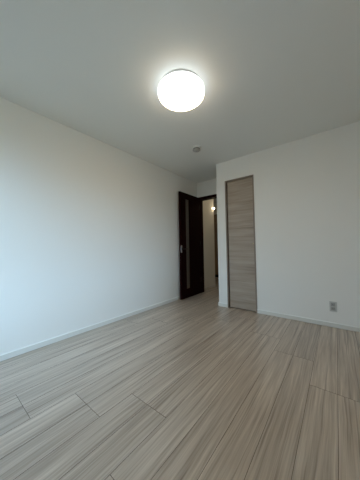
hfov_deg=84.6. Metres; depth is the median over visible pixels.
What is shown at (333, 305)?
wall outlet
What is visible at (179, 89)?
ceiling light
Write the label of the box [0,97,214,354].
wall
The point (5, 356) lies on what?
baseboard
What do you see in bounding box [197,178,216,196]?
wall
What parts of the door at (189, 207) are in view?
glass pane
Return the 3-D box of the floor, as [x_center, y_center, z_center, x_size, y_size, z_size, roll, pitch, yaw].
[0.352,1.148,3.120,4.070,0.100,6.130,-3,-3,38]
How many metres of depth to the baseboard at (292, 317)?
2.52 m
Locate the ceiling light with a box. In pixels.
[158,69,204,110]
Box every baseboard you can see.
[0,296,179,361]
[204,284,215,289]
[218,302,359,331]
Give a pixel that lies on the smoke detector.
(196, 148)
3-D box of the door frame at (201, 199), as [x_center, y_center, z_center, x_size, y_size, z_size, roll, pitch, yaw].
[0.761,0.091,4.116,0.766,2.070,0.140,-3,-3,38]
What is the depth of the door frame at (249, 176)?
3.22 m
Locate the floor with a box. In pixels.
[0,277,359,479]
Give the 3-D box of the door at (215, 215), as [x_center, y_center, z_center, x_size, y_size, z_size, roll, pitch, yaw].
[1.190,0.183,6.338,0.800,2.026,0.080,-3,-3,38]
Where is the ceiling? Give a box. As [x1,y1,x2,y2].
[0,0,359,202]
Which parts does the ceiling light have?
plate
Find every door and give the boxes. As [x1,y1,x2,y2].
[178,191,200,299]
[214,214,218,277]
[227,177,255,310]
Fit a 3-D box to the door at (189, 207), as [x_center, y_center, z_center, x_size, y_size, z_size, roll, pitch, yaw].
[0.237,0.100,3.992,0.094,2.044,0.705,-2,-3,37]
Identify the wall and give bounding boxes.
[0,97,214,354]
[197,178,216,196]
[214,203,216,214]
[216,121,359,326]
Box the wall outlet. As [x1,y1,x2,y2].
[329,301,336,311]
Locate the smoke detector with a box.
[192,145,200,151]
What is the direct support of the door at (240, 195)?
in the wall at (307, 189)
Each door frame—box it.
[198,194,216,292]
[225,175,256,312]
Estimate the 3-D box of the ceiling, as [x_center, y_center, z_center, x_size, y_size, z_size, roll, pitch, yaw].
[0.315,-1.351,3.189,4.340,0.100,6.400,-3,-3,38]
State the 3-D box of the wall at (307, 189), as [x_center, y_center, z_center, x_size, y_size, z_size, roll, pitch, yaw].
[1.580,-0.077,3.001,1.912,2.500,0.618,-3,-3,38]

